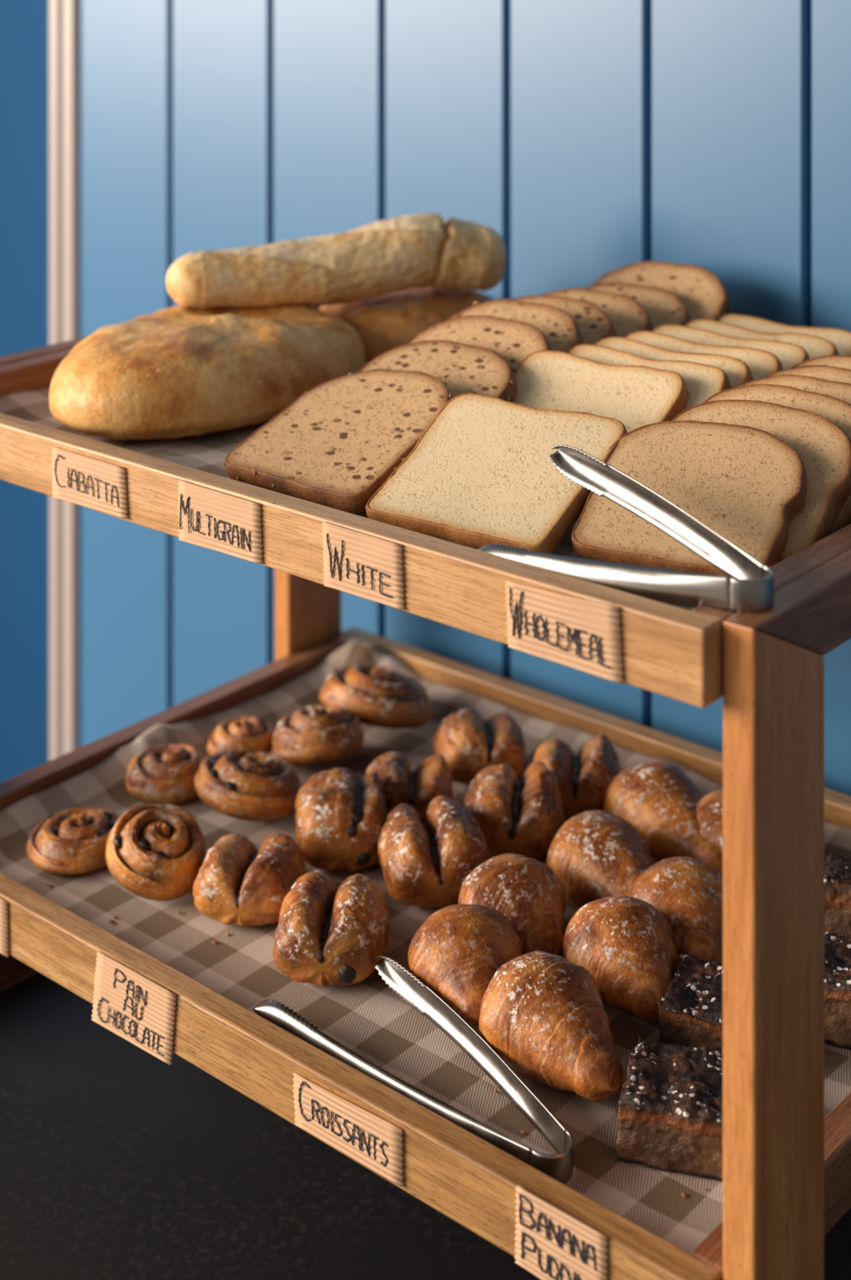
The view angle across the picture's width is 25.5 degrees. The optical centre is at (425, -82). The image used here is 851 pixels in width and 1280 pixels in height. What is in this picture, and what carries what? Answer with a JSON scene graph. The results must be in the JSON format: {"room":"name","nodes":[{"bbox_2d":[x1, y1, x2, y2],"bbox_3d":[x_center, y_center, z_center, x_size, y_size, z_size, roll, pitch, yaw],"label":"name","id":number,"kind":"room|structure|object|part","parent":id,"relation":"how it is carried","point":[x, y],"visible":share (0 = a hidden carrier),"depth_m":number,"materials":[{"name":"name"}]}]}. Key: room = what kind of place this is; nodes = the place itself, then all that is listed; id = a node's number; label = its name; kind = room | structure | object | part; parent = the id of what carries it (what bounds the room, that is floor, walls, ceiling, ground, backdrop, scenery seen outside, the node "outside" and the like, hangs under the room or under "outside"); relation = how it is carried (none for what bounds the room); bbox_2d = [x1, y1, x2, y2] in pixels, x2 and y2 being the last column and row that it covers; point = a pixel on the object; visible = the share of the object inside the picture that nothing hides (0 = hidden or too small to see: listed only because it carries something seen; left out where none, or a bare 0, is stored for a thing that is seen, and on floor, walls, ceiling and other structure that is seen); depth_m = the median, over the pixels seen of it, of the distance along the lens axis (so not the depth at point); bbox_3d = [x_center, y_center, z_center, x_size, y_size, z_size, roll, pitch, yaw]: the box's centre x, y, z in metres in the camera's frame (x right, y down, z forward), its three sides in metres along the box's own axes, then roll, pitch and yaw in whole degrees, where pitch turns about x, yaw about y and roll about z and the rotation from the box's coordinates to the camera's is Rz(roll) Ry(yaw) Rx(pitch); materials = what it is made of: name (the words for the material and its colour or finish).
{"room":"food shop","nodes":[
{"label":"food shop","id":0,"kind":"room"},
{"bbox_2d":[0,0,48,782],"bbox_3d":[0.007,0.403,3.251,0.120,2.700,2.000,0,0,41],"label":"wall","id":1,"kind":"structure","parent":0,"point":[24,24],"depth_m":2.53,"materials":[{"name":"blue paint"}]},
{"bbox_2d":[80,0,850,796],"bbox_3d":[0.478,0.403,1.440,2.230,2.700,0.100,0,0,41],"label":"wall","id":2,"kind":"structure","parent":0,"point":[597,138],"depth_m":1.78,"materials":[{"name":"blue paint"}]},
{"bbox_2d":[48,0,79,760],"bbox_3d":[-0.382,0.403,2.185,0.049,2.700,0.109,0,0,41],"label":"trim","id":3,"kind":"structure","parent":2,"relation":"attached to","point":[64,15],"depth_m":2.15,"materials":[{"name":"white wood"}]},
{"bbox_3d":[-0.646,1.778,0.967,5.500,0.050,6.500,0,0,41],"label":"floor","id":4,"kind":"structure","parent":0,"visible":0},
{"bbox_2d":[0,972,850,1279],"bbox_3d":[0.255,1.303,1.026,2.020,0.900,0.814,0,0,41],"label":"countertop","id":5,"kind":"structure","parent":4,"relation":"on","point":[118,1162],"depth_m":1.26,"materials":[{"name":"black stone"}]},
{"bbox_2d":[0,304,850,1279],"bbox_3d":[0.035,0.599,1.367,0.760,0.508,0.508,0,0,41],"label":"display rack","id":6,"kind":"object","parent":5,"relation":"on","point":[787,1166],"visible":0.32,"depth_m":1.02,"materials":[{"name":"brown wood"}]},
{"bbox_2d":[0,897,9,957],"bbox_3d":[-0.328,0.707,1.345,0.095,0.041,0.002,0,0,41],"label":"label","id":7,"kind":"object","parent":6,"relation":"attached to","point":[4,922],"visible":1,"depth_m":1.32,"materials":[{"name":"brown cardboard"}]},
{"bbox_2d":[51,446,128,519],"bbox_3d":[-0.225,0.377,1.255,0.079,0.034,0.003,0,0,41],"label":"label","id":8,"kind":"object","parent":6,"relation":"attached to","point":[91,482],"visible":1,"depth_m":1.25,"materials":[{"name":"beige cardboard"}]},
{"bbox_2d":[91,951,177,1065],"bbox_3d":[-0.191,0.711,1.226,0.084,0.048,0.003,0,0,41],"label":"label","id":9,"kind":"object","parent":6,"relation":"attached to","point":[129,1004],"visible":1,"depth_m":1.22,"materials":[{"name":"beige cardboard"}]},
{"bbox_2d":[177,480,262,564],"bbox_3d":[-0.129,0.377,1.171,0.076,0.038,0.003,0,0,41],"label":"label","id":10,"kind":"object","parent":6,"relation":"attached to","point":[212,519],"visible":1,"depth_m":1.17,"materials":[{"name":"beige cardboard"}]},
{"bbox_3d":[-0.110,0.581,1.764,0.019,0.471,0.071,0,0,41],"label":"post","id":11,"kind":"part","parent":6,"relation":"part of","materials":[{"name":"brown wood"}]},
{"bbox_2d":[0,386,693,610],"bbox_3d":[0.035,0.363,1.368,0.677,0.041,0.468,0,0,41],"label":"cloth","id":12,"kind":"object","parent":6,"relation":"on","point":[206,452],"visible":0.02,"depth_m":1.36,"materials":[{"name":"brown fabric"}]},
{"bbox_2d":[48,303,365,439],"bbox_3d":[-0.167,0.343,1.459,0.189,0.074,0.284,0,0,41],"label":"loaf","id":13,"kind":"object","parent":12,"relation":"on","point":[177,371],"visible":0.94,"depth_m":1.38,"materials":[{"name":"brown food"}]},
{"bbox_2d":[165,213,506,309],"bbox_3d":[-0.073,0.283,1.556,0.286,0.071,0.071,0,0,-16],"label":"baton","id":14,"kind":"object","parent":13,"relation":"on","point":[401,253],"visible":1,"depth_m":1.53,"materials":[{"name":"beige food"}]},
{"bbox_2d":[222,368,453,513],"bbox_3d":[-0.052,0.347,1.271,0.137,0.065,0.125,0,0,40],"label":"bread slice","id":15,"kind":"object","parent":12,"relation":"on","point":[337,443],"visible":0.92,"depth_m":1.26,"materials":[{"name":"brown food"}]},
{"bbox_2d":[319,286,494,364],"bbox_3d":[-0.013,0.344,1.593,0.172,0.063,0.156,0,0,-25],"label":"loaf","id":16,"kind":"object","parent":12,"relation":"on","point":[386,322],"visible":0.21,"depth_m":1.54,"materials":[{"name":"brown food"}]},
{"bbox_2d":[358,338,518,402],"bbox_3d":[-0.009,0.342,1.311,0.137,0.075,0.119,0,0,41],"label":"bread slice","id":17,"kind":"object","parent":12,"relation":"on","point":[465,368],"visible":0.28,"depth_m":1.33,"materials":[{"name":"brown food"}]},
{"bbox_2d":[406,315,552,373],"bbox_3d":[0.022,0.335,1.343,0.137,0.086,0.113,0,0,40],"label":"bread slice","id":18,"kind":"object","parent":12,"relation":"on","point":[514,340],"visible":0.27,"depth_m":1.36,"materials":[{"name":"brown food"}]},
{"bbox_2d":[365,392,627,554],"bbox_3d":[0.046,0.348,1.180,0.138,0.064,0.114,0,0,35],"label":"bread slice","id":19,"kind":"object","parent":12,"relation":"on","point":[482,473],"visible":0.84,"depth_m":1.17,"materials":[{"name":"beige food"}]},
{"bbox_2d":[447,298,583,352],"bbox_3d":[0.046,0.333,1.389,0.137,0.088,0.112,0,0,41],"label":"bread slice","id":20,"kind":"object","parent":12,"relation":"on","point":[561,330],"visible":0.23,"depth_m":1.40,"materials":[{"name":"brown food"}]},
{"bbox_2d":[511,294,617,344],"bbox_3d":[0.073,0.334,1.419,0.136,0.084,0.116,0,0,41],"label":"bread slice","id":21,"kind":"object","parent":12,"relation":"on","point":[594,324],"visible":0.16,"depth_m":1.42,"materials":[{"name":"brown food"}]},
{"bbox_2d":[542,287,653,337],"bbox_3d":[0.104,0.335,1.454,0.136,0.080,0.118,0,0,39],"label":"bread slice","id":22,"kind":"object","parent":12,"relation":"on","point":[628,316],"visible":0.2,"depth_m":1.46,"materials":[{"name":"brown food"}]},
{"bbox_2d":[513,350,688,432],"bbox_3d":[0.100,0.341,1.259,0.132,0.074,0.099,0,0,37],"label":"bread slice","id":23,"kind":"object","parent":12,"relation":"on","point":[636,396],"visible":0.38,"depth_m":1.27,"materials":[{"name":"beige food"}]},
{"bbox_2d":[478,444,774,613],"bbox_3d":[0.116,0.342,1.035,0.188,0.066,0.074,0,0,41],"label":"serving tongs","id":24,"kind":"object","parent":12,"relation":"on","point":[751,587],"visible":0.91,"depth_m":1.01,"materials":[{"name":"silver metal"}]},
{"bbox_3d":[0.089,0.356,1.016,0.173,0.037,0.012,0,0,42],"label":"arm","id":25,"kind":"part","parent":24,"relation":"part of","materials":[{"name":"silver metal"}]},
{"bbox_3d":[0.129,0.332,1.048,0.012,0.046,0.168,0,0,-38],"label":"arm","id":26,"kind":"part","parent":24,"relation":"part of","materials":[{"name":"silver metal"}]},
{"bbox_2d":[584,282,690,328],"bbox_3d":[0.137,0.335,1.487,0.137,0.077,0.118,0,0,41],"label":"bread slice","id":27,"kind":"object","parent":12,"relation":"on","point":[664,307],"visible":0.18,"depth_m":1.50,"materials":[{"name":"brown food"}]},
{"bbox_2d":[567,343,731,410],"bbox_3d":[0.130,0.339,1.268,0.132,0.076,0.098,0,0,39],"label":"bread slice","id":28,"kind":"object","parent":12,"relation":"on","point":[703,381],"visible":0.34,"depth_m":1.28,"materials":[{"name":"beige food"}]},
{"bbox_2d":[591,260,731,321],"bbox_3d":[0.175,0.328,1.513,0.136,0.090,0.110,0,0,40],"label":"bread slice","id":29,"kind":"object","parent":12,"relation":"on","point":[703,294],"visible":0.29,"depth_m":1.52,"materials":[{"name":"brown food"}]},
{"bbox_2d":[595,337,753,388],"bbox_3d":[0.148,0.338,1.286,0.132,0.076,0.097,0,0,41],"label":"bread slice","id":30,"kind":"object","parent":12,"relation":"on","point":[739,372],"visible":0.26,"depth_m":1.30,"materials":[{"name":"beige food"}]},
{"bbox_2d":[571,420,807,582],"bbox_3d":[0.159,0.344,1.119,0.132,0.069,0.101,0,0,30],"label":"bread slice","id":31,"kind":"object","parent":12,"relation":"on","point":[746,484],"visible":0.87,"depth_m":1.11,"materials":[{"name":"beige food"}]},
{"bbox_2d":[625,330,783,380],"bbox_3d":[0.172,0.338,1.306,0.132,0.076,0.097,0,0,40],"label":"bread slice","id":32,"kind":"object","parent":12,"relation":"on","point":[762,363],"visible":0.11,"depth_m":1.32,"materials":[{"name":"beige food"}]},
{"bbox_2d":[652,324,809,369],"bbox_3d":[0.197,0.339,1.335,0.132,0.073,0.099,0,0,39],"label":"bread slice","id":33,"kind":"object","parent":12,"relation":"on","point":[790,354],"visible":0.18,"depth_m":1.36,"materials":[{"name":"beige food"}]},
{"bbox_2d":[671,400,850,563],"bbox_3d":[0.194,0.341,1.142,0.131,0.076,0.096,0,0,36],"label":"bread slice","id":34,"kind":"object","parent":12,"relation":"on","point":[824,447],"visible":0.41,"depth_m":1.13,"materials":[{"name":"brown food"}]},
{"bbox_2d":[685,319,839,359],"bbox_3d":[0.225,0.340,1.372,0.131,0.068,0.102,0,0,39],"label":"bread slice","id":35,"kind":"object","parent":12,"relation":"on","point":[815,346],"visible":0.16,"depth_m":1.39,"materials":[{"name":"beige food"}]},
{"bbox_2d":[702,383,850,535],"bbox_3d":[0.214,0.339,1.167,0.130,0.078,0.094,0,0,39],"label":"bread slice","id":36,"kind":"object","parent":12,"relation":"on","point":[837,411],"visible":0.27,"depth_m":1.19,"materials":[{"name":"brown food"}]},
{"bbox_2d":[718,314,850,355],"bbox_3d":[0.251,0.342,1.409,0.131,0.063,0.105,0,0,39],"label":"bread slice","id":37,"kind":"object","parent":12,"relation":"on","point":[842,339],"visible":0.18,"depth_m":1.44,"materials":[{"name":"beige food"}]},
{"bbox_2d":[739,374,850,524],"bbox_3d":[0.236,0.338,1.190,0.131,0.077,0.096,0,0,39],"label":"bread slice","id":38,"kind":"object","parent":12,"relation":"on","point":[840,390],"visible":0.13,"depth_m":1.22,"materials":[{"name":"brown food"}]},
{"bbox_2d":[765,364,850,383],"bbox_3d":[0.257,0.338,1.214,0.131,0.078,0.094,0,0,41],"label":"bread slice","id":39,"kind":"object","parent":12,"relation":"on","point":[827,372],"visible":0.1,"depth_m":1.25,"materials":[{"name":"brown food"}]},
{"bbox_2d":[791,355,850,369],"bbox_3d":[0.280,0.337,1.240,0.131,0.078,0.094,0,0,41],"label":"bread slice","id":40,"kind":"object","parent":12,"relation":"on","point":[842,361],"visible":0.09,"depth_m":1.28,"materials":[{"name":"brown food"}]},
{"bbox_2d":[293,1072,404,1186],"bbox_3d":[-0.046,0.707,1.099,0.089,0.032,0.003,0,0,41],"label":"label","id":41,"kind":"object","parent":6,"relation":"attached to","point":[369,1139],"visible":1,"depth_m":1.10,"materials":[{"name":"beige cardboard"}]},
{"bbox_2d":[322,521,404,609],"bbox_3d":[-0.037,0.376,1.091,0.065,0.038,0.003,0,0,41],"label":"label","id":42,"kind":"object","parent":6,"relation":"attached to","point":[357,563],"visible":1,"depth_m":1.09,"materials":[{"name":"beige cardboard"}]},
{"bbox_2d":[0,638,850,1254],"bbox_3d":[0.035,0.690,1.368,0.677,0.045,0.468,0,0,41],"label":"cloth","id":43,"kind":"object","parent":6,"relation":"on","point":[366,1017],"visible":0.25,"depth_m":1.29,"materials":[{"name":"brown fabric"}]},
{"bbox_2d":[26,806,119,875],"bbox_3d":[-0.263,0.694,1.423,0.076,0.027,0.081,0,0,21],"label":"swirl","id":44,"kind":"object","parent":43,"relation":"on","point":[71,841],"visible":0.96,"depth_m":1.40,"materials":[{"name":"brown food"}]},
{"bbox_2d":[106,803,206,901],"bbox_3d":[-0.198,0.682,1.377,0.072,0.050,0.075,0,0,11],"label":"swirl","id":45,"kind":"object","parent":43,"relation":"on","point":[157,852],"visible":0.98,"depth_m":1.36,"materials":[{"name":"brown food"}]},
{"bbox_2d":[125,743,204,804],"bbox_3d":[-0.208,0.690,1.523,0.071,0.030,0.070,0,0,21],"label":"swirl","id":46,"kind":"object","parent":43,"relation":"on","point":[166,774],"visible":0.94,"depth_m":1.50,"materials":[{"name":"brown food"}]},
{"bbox_2d":[206,715,275,755],"bbox_3d":[-0.153,0.689,1.580,0.060,0.029,0.059,0,0,17],"label":"swirl","id":47,"kind":"object","parent":43,"relation":"on","point":[236,733],"visible":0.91,"depth_m":1.57,"materials":[{"name":"brown food"}]},
{"bbox_2d":[194,747,300,822],"bbox_3d":[-0.140,0.683,1.484,0.085,0.042,0.086,0,0,-26],"label":"swirl","id":48,"kind":"object","parent":43,"relation":"on","point":[246,784],"visible":1,"depth_m":1.46,"materials":[{"name":"brown food"}]},
{"bbox_2d":[192,832,306,926],"bbox_3d":[-0.125,0.685,1.344,0.076,0.044,0.072,0,0,9],"label":"pain au chocolat","id":49,"kind":"object","parent":43,"relation":"on","point":[236,882],"visible":0.96,"depth_m":1.32,"materials":[{"name":"brown food"}]},
{"bbox_2d":[271,705,364,765],"bbox_3d":[-0.090,0.680,1.564,0.078,0.043,0.076,0,0,-29],"label":"swirl","id":50,"kind":"object","parent":43,"relation":"on","point":[315,735],"visible":1,"depth_m":1.54,"materials":[{"name":"brown food"}]},
{"bbox_2d":[273,870,389,986],"bbox_3d":[-0.064,0.681,1.272,0.077,0.051,0.079,0,0,8],"label":"pain au chocolat","id":51,"kind":"object","parent":43,"relation":"on","point":[326,934],"visible":0.99,"depth_m":1.25,"materials":[{"name":"brown food"}]},
{"bbox_2d":[295,768,388,871],"bbox_3d":[-0.063,0.678,1.417,0.072,0.054,0.079,0,0,-3],"label":"pain au chocolat","id":52,"kind":"object","parent":43,"relation":"on","point":[341,816],"visible":0.94,"depth_m":1.39,"materials":[{"name":"brown food"}]},
{"bbox_2d":[40,881,707,1197],"bbox_3d":[-0.073,0.709,1.202,0.553,0.003,0.079,0,0,41],"label":"crumbs","id":53,"kind":"object","parent":43,"relation":"on","point":[684,1194],"visible":0.87,"depth_m":1.30,"materials":[{"name":"brown food"}]},
{"bbox_2d":[319,664,434,728],"bbox_3d":[-0.043,0.675,1.631,0.099,0.051,0.096,0,0,24],"label":"swirl","id":54,"kind":"object","parent":43,"relation":"on","point":[379,695],"visible":1,"depth_m":1.60,"materials":[{"name":"brown food"}]},
{"bbox_2d":[366,751,453,822],"bbox_3d":[-0.015,0.681,1.469,0.074,0.044,0.067,0,0,1],"label":"pain au chocolat","id":55,"kind":"object","parent":43,"relation":"on","point":[432,778],"visible":0.47,"depth_m":1.46,"materials":[{"name":"brown food"}]},
{"bbox_2d":[253,955,574,1184],"bbox_3d":[0.006,0.694,1.151,0.241,0.030,0.092,0,0,41],"label":"serving tongs","id":56,"kind":"object","parent":43,"relation":"on","point":[560,1166],"visible":0.74,"depth_m":1.13,"materials":[{"name":"silver metal"}]},
{"bbox_3d":[-0.026,0.698,1.126,0.225,0.021,0.012,0,0,43],"label":"arm","id":57,"kind":"part","parent":56,"relation":"part of","materials":[{"name":"silver metal"}]},
{"bbox_3d":[0.027,0.694,1.157,0.012,0.030,0.202,0,0,-34],"label":"arm","id":58,"kind":"part","parent":56,"relation":"part of","materials":[{"name":"silver metal"}]},
{"bbox_2d":[377,795,491,908],"bbox_3d":[0.006,0.677,1.367,0.081,0.055,0.086,0,0,-9],"label":"pain au chocolat","id":59,"kind":"object","parent":43,"relation":"on","point":[427,864],"visible":0.9,"depth_m":1.34,"materials":[{"name":"brown food"}]},
{"bbox_2d":[408,903,522,1033],"bbox_3d":[0.023,0.679,1.223,0.073,0.056,0.090,0,0,16],"label":"croissant","id":60,"kind":"object","parent":43,"relation":"on","point":[457,952],"visible":0.74,"depth_m":1.21,"materials":[{"name":"brown food"}]},
{"bbox_2d":[433,708,527,784],"bbox_3d":[0.045,0.678,1.542,0.077,0.048,0.065,0,0,-7],"label":"pain au chocolat","id":61,"kind":"object","parent":43,"relation":"on","point":[469,744],"visible":0.78,"depth_m":1.52,"materials":[{"name":"brown food"}]},
{"bbox_2d":[458,853,565,955],"bbox_3d":[0.059,0.676,1.288,0.073,0.058,0.079,0,0,5],"label":"croissant","id":62,"kind":"object","parent":43,"relation":"on","point":[529,892],"visible":0.61,"depth_m":1.27,"materials":[{"name":"brown food"}]},
{"bbox_2d":[463,760,565,861],"bbox_3d":[0.067,0.674,1.426,0.080,0.059,0.077,0,0,7],"label":"pain au chocolat","id":63,"kind":"object","parent":43,"relation":"on","point":[524,817],"visible":0.83,"depth_m":1.40,"materials":[{"name":"brown food"}]},
{"bbox_2d":[479,951,623,1102],"bbox_3d":[0.080,0.677,1.152,0.081,0.059,0.108,0,0,-28],"label":"croissant","id":64,"kind":"object","parent":43,"relation":"on","point":[543,1013],"visible":0.99,"depth_m":1.14,"materials":[{"name":"brown food"}]},
{"bbox_2d":[533,734,620,817],"bbox_3d":[0.120,0.677,1.489,0.073,0.049,0.070,0,0,5],"label":"pain au chocolat","id":65,"kind":"object","parent":43,"relation":"on","point":[585,778],"visible":0.67,"depth_m":1.46,"materials":[{"name":"brown food"}]},
{"bbox_2d":[546,810,653,908],"bbox_3d":[0.138,0.676,1.329,0.076,0.054,0.125,0,0,-28],"label":"croissant","id":66,"kind":"object","parent":43,"relation":"on","point":[595,855],"visible":0.55,"depth_m":1.33,"materials":[{"name":"brown food"}]},
{"bbox_2d":[563,896,679,1021],"bbox_3d":[0.135,0.677,1.233,0.086,0.056,0.073,0,0,40],"label":"croissant","id":67,"kind":"object","parent":43,"relation":"on","point":[629,948],"visible":0.83,"depth_m":1.21,"materials":[{"name":"brown food"}]},
{"bbox_2d":[604,761,723,875],"bbox_3d":[0.185,0.673,1.405,0.076,0.057,0.126,0,0,-24],"label":"croissant","id":68,"kind":"object","parent":43,"relation":"on","point":[660,800],"visible":0.6,"depth_m":1.40,"materials":[{"name":"brown food"}]},
{"bbox_2d":[616,1036,723,1181],"bbox_3d":[0.150,0.689,1.089,0.070,0.040,0.067,0,1,17],"label":"square","id":69,"kind":"object","parent":43,"relation":"on","point":[671,1101],"visible":0.78,"depth_m":1.07,"materials":[{"name":"brown food"}]},
{"bbox_2d":[628,856,723,964],"bbox_3d":[0.178,0.675,1.275,0.076,0.057,0.092,0,0,-15],"label":"croissant","id":70,"kind":"object","parent":43,"relation":"on","point":[687,891],"visible":0.55,"depth_m":1.26,"materials":[{"name":"brown food"}]},
{"bbox_2d":[657,952,723,1052],"bbox_3d":[0.184,0.688,1.183,0.064,0.038,0.063,0,1,21],"label":"square","id":71,"kind":"object","parent":43,"relation":"on","point":[691,1011],"visible":0.49,"depth_m":1.17,"materials":[{"name":"brown food"}]},
{"bbox_2d":[696,790,723,853],"bbox_3d":[0.239,0.676,1.371,0.069,0.050,0.116,0,0,-34],"label":"croissant","id":72,"kind":"object","parent":43,"relation":"on","point":[709,809],"visible":0.16,"depth_m":1.38,"materials":[{"name":"brown food"}]},
{"bbox_2d":[824,931,850,1049],"bbox_3d":[0.276,0.682,1.197,0.062,0.046,0.062,0,1,23],"label":"square","id":73,"kind":"object","parent":43,"relation":"on","point":[837,949],"visible":0.49,"depth_m":1.18,"materials":[{"name":"brown food"}]},
{"bbox_2d":[824,853,850,937],"bbox_3d":[0.303,0.676,1.284,0.064,0.054,0.050,0,1,17],"label":"square","id":74,"kind":"object","parent":43,"relation":"on","point":[837,871],"visible":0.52,"depth_m":1.27,"materials":[{"name":"brown food"}]},
{"bbox_2d":[0,626,850,1279],"bbox_3d":[0.035,0.702,1.368,0.721,0.050,0.508,0,0,41],"label":"tray","id":75,"kind":"object","parent":6,"relation":"on","point":[472,1181],"depth_m":1.17,"materials":[{"name":"brown wood"}]},
{"bbox_2d":[0,304,850,707],"bbox_3d":[0.035,0.371,1.368,0.721,0.050,0.508,0,0,41],"label":"tray","id":76,"kind":"object","parent":6,"relation":"on","point":[693,657],"depth_m":1.06,"materials":[{"name":"brown wood"}]},
{"bbox_2d":[514,1185,608,1279],"bbox_3d":[0.071,0.708,0.996,0.061,0.044,0.003,0,0,41],"label":"label","id":77,"kind":"object","parent":6,"relation":"attached to","point":[551,1243],"visible":1,"depth_m":1.00,"materials":[{"name":"beige cardboard"}]},
{"bbox_2d":[505,581,624,684],"bbox_3d":[0.073,0.376,0.995,0.078,0.039,0.003,0,0,41],"label":"label","id":78,"kind":"object","parent":6,"relation":"attached to","point":[580,633],"visible":1,"depth_m":0.99,"materials":[{"name":"beige cardboard"}]},
{"bbox_3d":[0.181,0.586,0.970,0.019,0.462,0.071,0,0,41],"label":"post","id":79,"kind":"part","parent":6,"relation":"part of","materials":[{"name":"brown wood"}]}
]}

